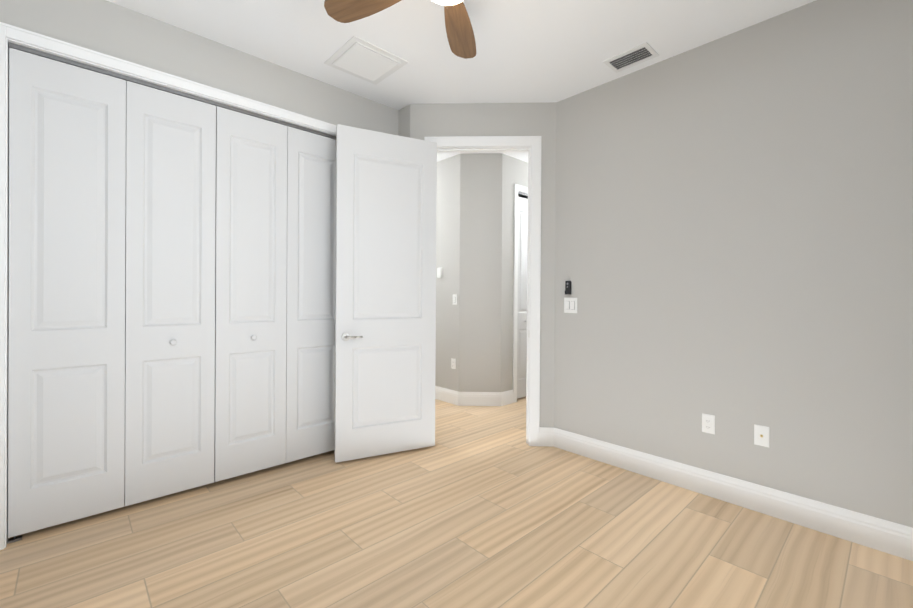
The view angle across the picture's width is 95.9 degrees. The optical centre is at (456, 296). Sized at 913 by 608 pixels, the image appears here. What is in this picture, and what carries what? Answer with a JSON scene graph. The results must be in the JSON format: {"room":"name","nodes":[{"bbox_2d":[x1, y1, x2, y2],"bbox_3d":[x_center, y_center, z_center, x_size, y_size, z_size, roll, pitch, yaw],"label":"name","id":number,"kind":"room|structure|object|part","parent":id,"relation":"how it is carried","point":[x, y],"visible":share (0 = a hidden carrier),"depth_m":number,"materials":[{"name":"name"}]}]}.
{"room":"empty bedroom","nodes":[
{"label":"empty bedroom","id":0,"kind":"room"},
{"bbox_2d":[0,0,398,134],"bbox_3d":[-1.542,-0.194,2.658,2.720,2.820,0.120,0,0,-43],"label":"wall","id":1,"kind":"structure","parent":0,"point":[113,29],"depth_m":2.49,"materials":[{"name":"grey paint"}]},
{"bbox_2d":[8,48,125,537],"bbox_3d":[-2.040,-0.016,2.177,0.445,2.400,0.035,0,0,-43],"label":"closet door leaf","id":2,"kind":"structure","parent":1,"relation":"in","point":[66,379],"depth_m":2.15,"materials":[{"name":"white paint"}]},
{"bbox_2d":[0,22,335,549],"bbox_3d":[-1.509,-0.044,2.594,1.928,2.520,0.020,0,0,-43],"label":"trim","id":3,"kind":"structure","parent":1,"relation":"attached to","point":[48,43],"depth_m":2.05,"materials":[{"name":"white paint"}]},
{"bbox_2d":[124,81,215,505],"bbox_3d":[-1.702,-0.015,2.472,0.445,2.400,0.065,0,0,-43],"label":"closet door leaf","id":4,"kind":"structure","parent":1,"relation":"in","point":[170,292],"depth_m":2.46,"materials":[{"name":"white paint"}]},
{"bbox_2d":[7,42,335,543],"bbox_3d":[-1.548,-0.011,2.636,1.796,2.454,0.041,0,0,-43],"label":"track rail","id":5,"kind":"object","parent":1,"relation":"attached to","point":[87,67],"visible":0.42,"depth_m":2.37,"materials":[{"name":"silver metal"}]},
{"bbox_2d":[214,106,286,481],"bbox_3d":[-1.374,-0.014,2.779,0.445,2.400,0.065,0,0,-43],"label":"closet door leaf","id":6,"kind":"structure","parent":1,"relation":"in","point":[250,285],"depth_m":2.76,"materials":[{"name":"white paint"}]},
{"bbox_2d":[286,126,335,462],"bbox_3d":[-1.057,-0.013,3.096,0.445,2.400,0.035,0,0,-43],"label":"closet door leaf","id":7,"kind":"structure","parent":1,"relation":"in","point":[310,310],"depth_m":3.05,"materials":[{"name":"white paint"}]},
{"bbox_2d":[0,396,912,607],"bbox_3d":[0.026,1.253,3.370,6.150,0.060,6.000,0,0,-43],"label":"floor","id":8,"kind":"structure","parent":0,"point":[481,507],"depth_m":2.03,"materials":[{"name":"brown wood"}]},
{"bbox_2d":[106,0,815,162],"bbox_3d":[0.044,-1.647,3.361,6.150,0.100,6.000,0,0,-43],"label":"ceiling","id":9,"kind":"structure","parent":0,"point":[538,51],"depth_m":2.52,"materials":[{"name":"white paint"}]},
{"bbox_2d":[324,36,408,84],"bbox_3d":[-0.617,-1.592,2.809,0.412,0.014,0.412,0,0,-43],"label":"access panel","id":10,"kind":"object","parent":9,"relation":"in","point":[355,56],"visible":1,"depth_m":2.78,"materials":[{"name":"white metal"}]},
{"bbox_2d":[324,0,475,58],"bbox_3d":[-0.065,-1.423,1.683,1.210,0.337,1.240,0,0,-43],"label":"ceiling fan","id":11,"kind":"object","parent":9,"relation":"hanging from","point":[460,35],"visible":1,"depth_m":2.00,"materials":[{"name":"brown wood"}]},
{"bbox_3d":[-0.409,-1.375,1.901,0.482,0.036,0.149,0,0,26],"label":"blade","id":12,"kind":"part","parent":11,"relation":"part of","materials":[{"name":"brown wood"}]},
{"bbox_3d":[0.017,-1.373,2.130,0.149,0.036,0.482,0,0,8],"label":"blade","id":13,"kind":"part","parent":11,"relation":"part of","materials":[{"name":"brown wood"}]},
{"bbox_2d":[603,42,658,72],"bbox_3d":[1.159,-1.579,2.740,0.200,0.018,0.290,0,0,-43],"label":"ceiling vent","id":14,"kind":"object","parent":9,"relation":"in","point":[639,54],"visible":1,"depth_m":2.73,"materials":[{"name":"white metal"}]},
{"bbox_2d":[398,102,555,426],"bbox_3d":[0.194,-0.186,3.459,1.407,2.820,0.120,0,0,2],"label":"wall","id":15,"kind":"structure","parent":0,"point":[419,121],"depth_m":3.38,"materials":[{"name":"grey paint"}]},
{"bbox_2d":[335,124,436,462],"bbox_3d":[-0.521,-0.020,3.163,0.796,2.445,0.144,0,0,-27],"label":"entry door","id":16,"kind":"structure","parent":15,"relation":"in","point":[385,297],"depth_m":3.13,"materials":[{"name":"white paint"}]},
{"bbox_3d":[-0.521,-0.004,3.163,0.796,2.140,0.144,0,0,-27],"label":"handle","id":17,"kind":"part","parent":16,"relation":"part of","materials":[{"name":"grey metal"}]},
{"bbox_2d":[424,136,541,445],"bbox_3d":[0.209,-0.046,3.459,0.960,2.540,0.160,0,0,2],"label":"door frame","id":18,"kind":"structure","parent":15,"relation":"attached to","point":[534,142],"depth_m":3.37,"materials":[{"name":"white paint"}]},
{"bbox_2d":[435,153,527,391],"bbox_3d":[0.242,-0.194,5.871,2.025,2.820,2.222,0,0,-43],"label":"wall","id":19,"kind":"structure","parent":0,"point":[474,240],"depth_m":4.61,"materials":[{"name":"grey paint"}]},
{"bbox_2d":[437,267,441,277],"bbox_3d":[-0.200,-0.283,4.849,0.018,0.120,0.085,0,0,-43],"label":"light switch","id":20,"kind":"object","parent":19,"relation":"attached to","point":[439,272],"visible":0.98,"depth_m":4.83,"materials":[{"name":"white plastic"}]},
{"bbox_2d":[451,358,455,368],"bbox_3d":[-0.037,0.763,4.676,0.011,0.116,0.071,0,0,-43],"label":"outlet","id":21,"kind":"object","parent":19,"relation":"attached to","point":[453,363],"visible":1,"depth_m":4.67,"materials":[{"name":"white plastic"}]},
{"bbox_2d":[453,294,456,304],"bbox_3d":[-0.023,0.034,4.661,0.014,0.116,0.071,0,0,-43],"label":"light switch","id":22,"kind":"object","parent":19,"relation":"attached to","point":[454,299],"visible":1,"depth_m":4.65,"materials":[{"name":"white plastic"}]},
{"bbox_2d":[513,184,527,402],"bbox_3d":[0.989,-0.036,5.039,0.900,2.520,0.016,0,0,-43],"label":"trim","id":23,"kind":"structure","parent":19,"relation":"attached to","point":[517,187],"depth_m":4.74,"materials":[{"name":"white paint"}]},
{"bbox_2d":[517,192,527,398],"bbox_3d":[0.960,-0.014,5.069,0.766,2.434,0.068,0,0,-43],"label":"bifold closet door","id":24,"kind":"structure","parent":19,"relation":"in","point":[522,300],"depth_m":4.90,"materials":[{"name":"white paint"}]},
{"bbox_3d":[0.959,-1.220,5.075,0.766,0.022,0.041,0,0,-43],"label":"hall closet track rail","id":25,"kind":"part","parent":24,"relation":"part of","materials":[{"name":"black metal"}]},
{"bbox_2d":[554,0,912,527],"bbox_3d":[1.673,-0.174,2.542,0.120,2.820,2.400,0,0,-43],"label":"wall","id":26,"kind":"structure","parent":0,"point":[734,236],"depth_m":2.39,"materials":[{"name":"grey paint"}]},
{"bbox_2d":[565,281,570,293],"bbox_3d":[0.889,-0.071,3.277,0.022,0.108,0.048,0,0,-43],"label":"remote","id":27,"kind":"object","parent":26,"relation":"attached to","point":[567,287],"visible":0.96,"depth_m":3.27,"materials":[{"name":"black plastic"}]},
{"bbox_2d":[564,298,576,312],"bbox_3d":[0.904,0.069,3.267,0.014,0.122,0.116,0,0,-43],"label":"switch plate","id":28,"kind":"object","parent":26,"relation":"attached to","point":[570,305],"visible":1,"depth_m":3.27,"materials":[{"name":"white plastic"}]},
{"bbox_2d":[435,386,912,560],"bbox_3d":[0.369,1.148,3.710,1.815,0.152,5.570,0,0,-43],"label":"baseboard","id":29,"kind":"structure","parent":26,"relation":"attached to","point":[889,537],"depth_m":2.46,"materials":[{"name":"white paint"}]},
{"bbox_2d":[702,413,714,434],"bbox_3d":[1.565,0.792,2.558,0.011,0.116,0.071,0,0,-43],"label":"electrical outlet","id":30,"kind":"object","parent":26,"relation":"attached to","point":[708,423],"visible":1,"depth_m":2.56,"materials":[{"name":"white plastic"}]},
{"bbox_2d":[754,424,769,446],"bbox_3d":[1.748,0.799,2.358,0.018,0.116,0.071,0,0,-43],"label":"outlet","id":31,"kind":"object","parent":26,"relation":"attached to","point":[761,435],"visible":1,"depth_m":2.36,"materials":[{"name":"white plastic"}]}
]}

